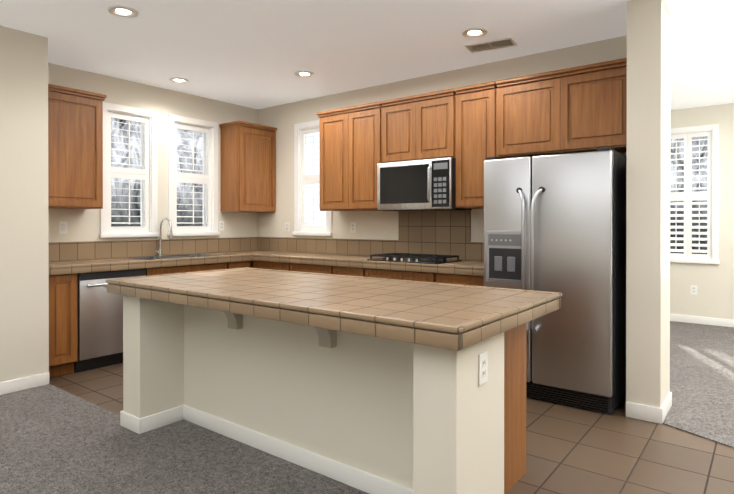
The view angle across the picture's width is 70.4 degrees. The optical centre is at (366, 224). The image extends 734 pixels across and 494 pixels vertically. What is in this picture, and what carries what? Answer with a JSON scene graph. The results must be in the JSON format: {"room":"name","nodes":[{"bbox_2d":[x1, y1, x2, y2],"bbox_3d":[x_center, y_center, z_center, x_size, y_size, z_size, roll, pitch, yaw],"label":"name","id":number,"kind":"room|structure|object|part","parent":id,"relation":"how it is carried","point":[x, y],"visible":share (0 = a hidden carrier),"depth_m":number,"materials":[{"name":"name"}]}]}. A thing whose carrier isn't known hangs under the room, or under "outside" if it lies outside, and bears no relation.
{"room":"kitchen","nodes":[
{"label":"kitchen","id":0,"kind":"room"},
{"bbox_2d":[0,25,48,381],"bbox_3d":[-4.309,-0.101,2.477,0.850,2.740,4.770,0,0,38],"label":"wall","id":1,"kind":"structure","parent":0,"point":[24,288],"depth_m":3.97,"materials":[{"name":"beige paint"}]},
{"bbox_2d":[0,372,48,394],"bbox_3d":[-3.953,1.220,2.227,0.024,0.100,4.740,0,0,38],"label":"baseboard","id":2,"kind":"structure","parent":1,"relation":"attached to","point":[14,385],"depth_m":3.96,"materials":[{"name":"white wood"}]},
{"bbox_2d":[48,63,257,241],"bbox_3d":[-2.260,-0.114,5.708,0.150,2.740,2.850,0,0,38],"label":"wall","id":3,"kind":"structure","parent":0,"point":[83,225],"depth_m":5.61,"materials":[{"name":"beige paint"}]},
{"bbox_2d":[59,221,66,233],"bbox_3d":[-2.827,0.024,4.839,0.011,0.116,0.072,0,0,38],"label":"electrical outlet","id":4,"kind":"object","parent":3,"relation":"attached to","point":[62,227],"visible":1,"depth_m":4.83,"materials":[{"name":"white plastic"}]},
{"bbox_2d":[48,86,104,208],"bbox_3d":[-2.746,-0.660,4.663,0.347,1.020,0.597,0,0,38],"label":"upper cabinet","id":5,"kind":"object","parent":3,"relation":"attached to","point":[75,118],"depth_m":4.60,"materials":[{"name":"brown wood"}]},
{"bbox_2d":[99,102,158,237],"bbox_3d":[-2.485,-0.543,5.381,0.190,1.340,0.624,0,0,38],"label":"window","id":6,"kind":"structure","parent":3,"relation":"in","point":[146,174],"depth_m":5.40,"materials":[{"name":"white wood"}]},
{"bbox_2d":[167,114,219,236],"bbox_3d":[-2.026,-0.545,5.977,0.190,1.340,0.669,0,0,38],"label":"window","id":7,"kind":"structure","parent":3,"relation":"in","point":[208,178],"depth_m":5.98,"materials":[{"name":"white wood"}]},
{"bbox_2d":[219,221,223,230],"bbox_3d":[-1.748,0.009,6.242,0.007,0.116,0.072,0,0,38],"label":"electrical outlet","id":8,"kind":"object","parent":3,"relation":"attached to","point":[221,225],"visible":1,"depth_m":6.24,"materials":[{"name":"white plastic"}]},
{"bbox_2d":[220,122,275,212],"bbox_3d":[-1.442,-0.667,6.355,0.347,1.020,0.577,0,0,38],"label":"upper cabinet","id":9,"kind":"object","parent":3,"relation":"attached to","point":[248,152],"depth_m":6.18,"materials":[{"name":"brown wood"}]},
{"bbox_2d":[0,384,368,493],"bbox_3d":[-2.428,1.320,1.254,3.630,0.108,5.120,0,0,38],"label":"floor carpet","id":10,"kind":"object","parent":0,"point":[55,440],"visible":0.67,"depth_m":2.81,"materials":[{"name":"grey carpet"}]},
{"bbox_2d":[0,0,733,109],"bbox_3d":[0.680,-1.531,2.432,9.100,0.120,11.400,0,0,38],"label":"ceiling","id":11,"kind":"structure","parent":0,"point":[256,54],"depth_m":4.12,"materials":[{"name":"white paint"}]},
{"bbox_2d":[108,5,137,17],"bbox_3d":[-1.679,-1.469,3.582,0.190,0.012,0.190,0,0,38],"label":"recessed light","id":12,"kind":"object","parent":11,"relation":"in","point":[122,11],"visible":0.96,"depth_m":3.58,"materials":[{"name":"white"}]},
{"bbox_2d":[169,77,188,82],"bbox_3d":[-1.916,-1.476,5.305,0.190,0.012,0.190,0,0,38],"label":"recessed light","id":13,"kind":"object","parent":11,"relation":"in","point":[178,80],"visible":0.98,"depth_m":5.29,"materials":[{"name":"white"}]},
{"bbox_2d":[295,71,313,76],"bbox_3d":[-0.611,-1.475,5.082,0.190,0.012,0.190,0,0,38],"label":"recessed light","id":14,"kind":"object","parent":11,"relation":"in","point":[304,73],"visible":0.96,"depth_m":5.08,"materials":[{"name":"white"}]},
{"bbox_2d":[462,27,486,37],"bbox_3d":[0.823,-1.471,3.977,0.190,0.012,0.190,0,0,38],"label":"recessed light","id":15,"kind":"object","parent":11,"relation":"in","point":[474,32],"visible":0.94,"depth_m":3.98,"materials":[{"name":"white glass"}]},
{"bbox_2d":[465,37,516,52],"bbox_3d":[1.014,-1.472,4.258,0.380,0.011,0.190,0,0,30],"label":"ceiling vent","id":16,"kind":"object","parent":11,"relation":"in","point":[492,44],"visible":0.98,"depth_m":4.25,"materials":[{"name":"white metal"}]},
{"bbox_2d":[49,363,733,493],"bbox_3d":[-0.327,1.325,1.137,8.500,0.100,7.500,0,0,38],"label":"floor","id":17,"kind":"structure","parent":0,"point":[573,450],"depth_m":2.91,"materials":[{"name":"brown tile"}]},
{"bbox_2d":[49,210,483,377],"bbox_3d":[-0.870,0.562,4.564,3.448,1.398,2.725,0,0,38],"label":"kitchen counter","id":18,"kind":"object","parent":17,"relation":"on","point":[85,320],"visible":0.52,"depth_m":4.89,"materials":[{"name":"brown tile"}]},
{"bbox_2d":[74,268,145,372],"bbox_3d":[-2.461,0.827,4.788,0.653,0.866,0.594,0,0,38],"label":"dishwasher","id":19,"kind":"object","parent":18,"relation":"in","point":[99,312],"depth_m":4.52,"materials":[{"name":"silver metal"}]},
{"bbox_2d":[155,217,172,255],"bbox_3d":[-2.150,0.126,5.488,0.249,0.412,0.106,0,0,38],"label":"faucet","id":20,"kind":"object","parent":18,"relation":"on","point":[159,244],"depth_m":5.55,"materials":[{"name":"silver metal"}]},
{"bbox_2d":[124,254,223,259],"bbox_3d":[-2.003,0.429,5.405,0.474,0.206,0.884,0,0,38],"label":"sink","id":21,"kind":"object","parent":18,"relation":"in","point":[160,256],"depth_m":5.47,"materials":[{"name":"silver metal"}]},
{"bbox_2d":[49,250,483,275],"bbox_3d":[-0.870,0.366,4.563,3.447,0.073,2.724,0,0,38],"label":"countertop","id":22,"kind":"structure","parent":18,"relation":"on","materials":[{"name":"tile"}]},
{"bbox_2d":[367,253,461,263],"bbox_3d":[0.438,0.308,4.861,0.760,0.052,0.470,0,0,38],"label":"cooktop","id":23,"kind":"object","parent":18,"relation":"in","point":[390,257],"depth_m":4.75,"materials":[{"name":"black metal"}]},
{"bbox_2d":[118,291,553,493],"bbox_3d":[-0.311,0.835,2.932,2.358,0.865,0.994,0,0,38],"label":"kitchen island","id":24,"kind":"object","parent":17,"relation":"on","point":[369,385],"depth_m":2.57,"materials":[{"name":"beige paint"}]},
{"bbox_3d":[-0.482,1.214,2.712,2.358,0.092,0.434,0,0,38],"label":"skirting","id":25,"kind":"part","parent":24,"relation":"part of","materials":[{"name":"white wood"}]},
{"bbox_2d":[114,267,553,342],"bbox_3d":[-0.318,0.372,2.900,2.349,0.061,1.024,0,0,38],"label":"island countertop","id":26,"kind":"structure","parent":24,"relation":"on","point":[436,312],"depth_m":2.43,"materials":[{"name":"beige tile"}]},
{"bbox_2d":[478,351,487,385],"bbox_3d":[0.448,0.551,2.001,0.007,0.116,0.072,0,0,38],"label":"electrical outlet","id":27,"kind":"object","parent":24,"relation":"attached to","point":[482,368],"visible":1,"depth_m":1.99,"materials":[{"name":"white plastic"}]},
{"bbox_2d":[484,147,626,413],"bbox_3d":[1.451,0.374,3.956,0.914,1.778,0.818,0,0,38],"label":"fridge","id":28,"kind":"object","parent":17,"relation":"on","point":[555,223],"visible":0.75,"depth_m":3.61,"materials":[{"name":"silver metal"}]},
{"bbox_2d":[258,35,626,241],"bbox_3d":[0.399,-0.113,5.382,4.460,2.740,0.120,0,0,38],"label":"wall","id":29,"kind":"structure","parent":0,"point":[283,119],"depth_m":5.53,"materials":[{"name":"beige paint"}]},
{"bbox_2d":[49,210,483,261],"bbox_3d":[-0.870,0.099,4.562,3.448,0.473,2.725,0,0,38],"label":"backsplash","id":30,"kind":"structure","parent":29,"relation":"attached to","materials":[{"name":"tile"}]},
{"bbox_2d":[285,222,288,231],"bbox_3d":[-0.979,0.023,6.363,0.072,0.116,0.007,0,0,38],"label":"electrical outlet","id":31,"kind":"object","parent":29,"relation":"attached to","point":[286,226],"visible":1,"depth_m":6.36,"materials":[{"name":"white plastic"}]},
{"bbox_2d":[293,120,332,235],"bbox_3d":[-0.605,-0.546,6.129,0.619,1.340,0.160,0,0,38],"label":"window","id":32,"kind":"structure","parent":29,"relation":"in","point":[303,179],"depth_m":6.23,"materials":[{"name":"white wood"}]},
{"bbox_2d":[316,102,387,210],"bbox_3d":[-0.060,-0.663,5.435,0.886,1.020,0.347,0,0,38],"label":"upper cabinet","id":33,"kind":"object","parent":29,"relation":"attached to","point":[353,142],"depth_m":5.29,"materials":[{"name":"brown wood"}]},
{"bbox_2d":[350,222,355,232],"bbox_3d":[-0.155,0.026,5.729,0.072,0.116,0.007,0,0,38],"label":"electrical outlet","id":34,"kind":"object","parent":29,"relation":"attached to","point":[352,227],"visible":1,"depth_m":5.72,"materials":[{"name":"white plastic"}]},
{"bbox_2d":[388,90,455,162],"bbox_3d":[0.558,-0.884,4.958,0.805,0.574,0.347,0,0,38],"label":"upper cabinet","id":35,"kind":"object","parent":29,"relation":"attached to","point":[424,127],"depth_m":4.78,"materials":[{"name":"brown wood"}]},
{"bbox_2d":[377,157,471,210],"bbox_3d":[0.526,-0.365,4.919,0.797,0.457,0.449,0,0,38],"label":"microwave","id":36,"kind":"object","parent":35,"relation":"attached to","point":[423,185],"visible":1,"depth_m":4.74,"materials":[{"name":"silver metal"}]},
{"bbox_2d":[456,82,505,208],"bbox_3d":[1.029,-0.660,4.596,0.517,1.020,0.347,0,0,38],"label":"upper cabinet","id":37,"kind":"object","parent":29,"relation":"attached to","point":[479,109],"depth_m":4.45,"materials":[{"name":"brown wood"}]},
{"bbox_2d":[504,58,626,157],"bbox_3d":[1.599,-0.868,4.155,1.055,0.600,0.347,0,0,38],"label":"upper cabinet","id":38,"kind":"object","parent":29,"relation":"attached to","point":[577,109],"depth_m":3.99,"materials":[{"name":"brown wood"}]},
{"bbox_2d":[626,0,670,407],"bbox_3d":[2.037,-0.106,3.690,0.200,2.740,0.800,0,0,38],"label":"wall","id":39,"kind":"structure","parent":0,"point":[648,216],"depth_m":3.38,"materials":[{"name":"beige paint"}]},
{"bbox_2d":[658,392,671,423],"bbox_3d":[1.995,1.215,3.467,0.014,0.100,0.414,0,0,38],"label":"baseboard","id":40,"kind":"structure","parent":39,"relation":"attached to","point":[663,411],"depth_m":3.39,"materials":[{"name":"white wood"}]},
{"bbox_2d":[666,229,668,245],"bbox_3d":[2.018,0.085,3.491,0.011,0.116,0.072,0,0,38],"label":"light switch","id":41,"kind":"object","parent":39,"relation":"attached to","point":[667,236],"visible":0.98,"depth_m":3.49,"materials":[{"name":"white plastic"}]},
{"bbox_2d":[663,321,733,447],"bbox_3d":[3.263,1.310,3.730,5.980,0.108,5.610,0,0,38],"label":"floor carpet","id":42,"kind":"object","parent":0,"point":[702,373],"visible":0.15,"depth_m":4.17,"materials":[{"name":"grey carpet"}]},
{"bbox_2d":[670,103,733,319],"bbox_3d":[5.033,-0.115,5.996,6.250,2.740,0.150,0,0,38],"label":"wall","id":43,"kind":"structure","parent":0,"point":[714,296],"depth_m":6.44,"materials":[{"name":"beige paint"}]},
{"bbox_2d":[690,285,696,294],"bbox_3d":[4.141,0.822,6.587,0.072,0.116,0.007,0,0,38],"label":"electrical outlet","id":44,"kind":"object","parent":43,"relation":"attached to","point":[693,289],"visible":1,"depth_m":6.59,"materials":[{"name":"white plastic"}]},
{"bbox_2d":[670,124,719,263],"bbox_3d":[3.920,-0.384,6.828,1.194,1.730,0.190,0,0,38],"label":"window","id":45,"kind":"structure","parent":43,"relation":"in","point":[688,196],"depth_m":6.58,"materials":[{"name":"white wood"}]},
{"bbox_2d":[670,314,733,326],"bbox_3d":[4.956,1.205,5.951,5.950,0.100,0.024,0,0,38],"label":"baseboard","id":46,"kind":"structure","parent":43,"relation":"attached to","point":[673,317],"depth_m":6.52,"materials":[{"name":"white wood"}]},
{"label":"outside","id":47,"kind":"structure","parent":0,"visible":0},
{"bbox_2d":[111,118,202,226],"bbox_3d":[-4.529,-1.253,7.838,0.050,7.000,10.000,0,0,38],"label":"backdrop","id":48,"kind":"structure","parent":47,"point":[198,214],"depth_m":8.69,"materials":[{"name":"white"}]},
{"bbox_2d":[670,136,707,253],"bbox_3d":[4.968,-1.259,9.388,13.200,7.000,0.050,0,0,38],"label":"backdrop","id":49,"kind":"structure","parent":47,"point":[694,161],"depth_m":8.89,"materials":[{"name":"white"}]}
]}

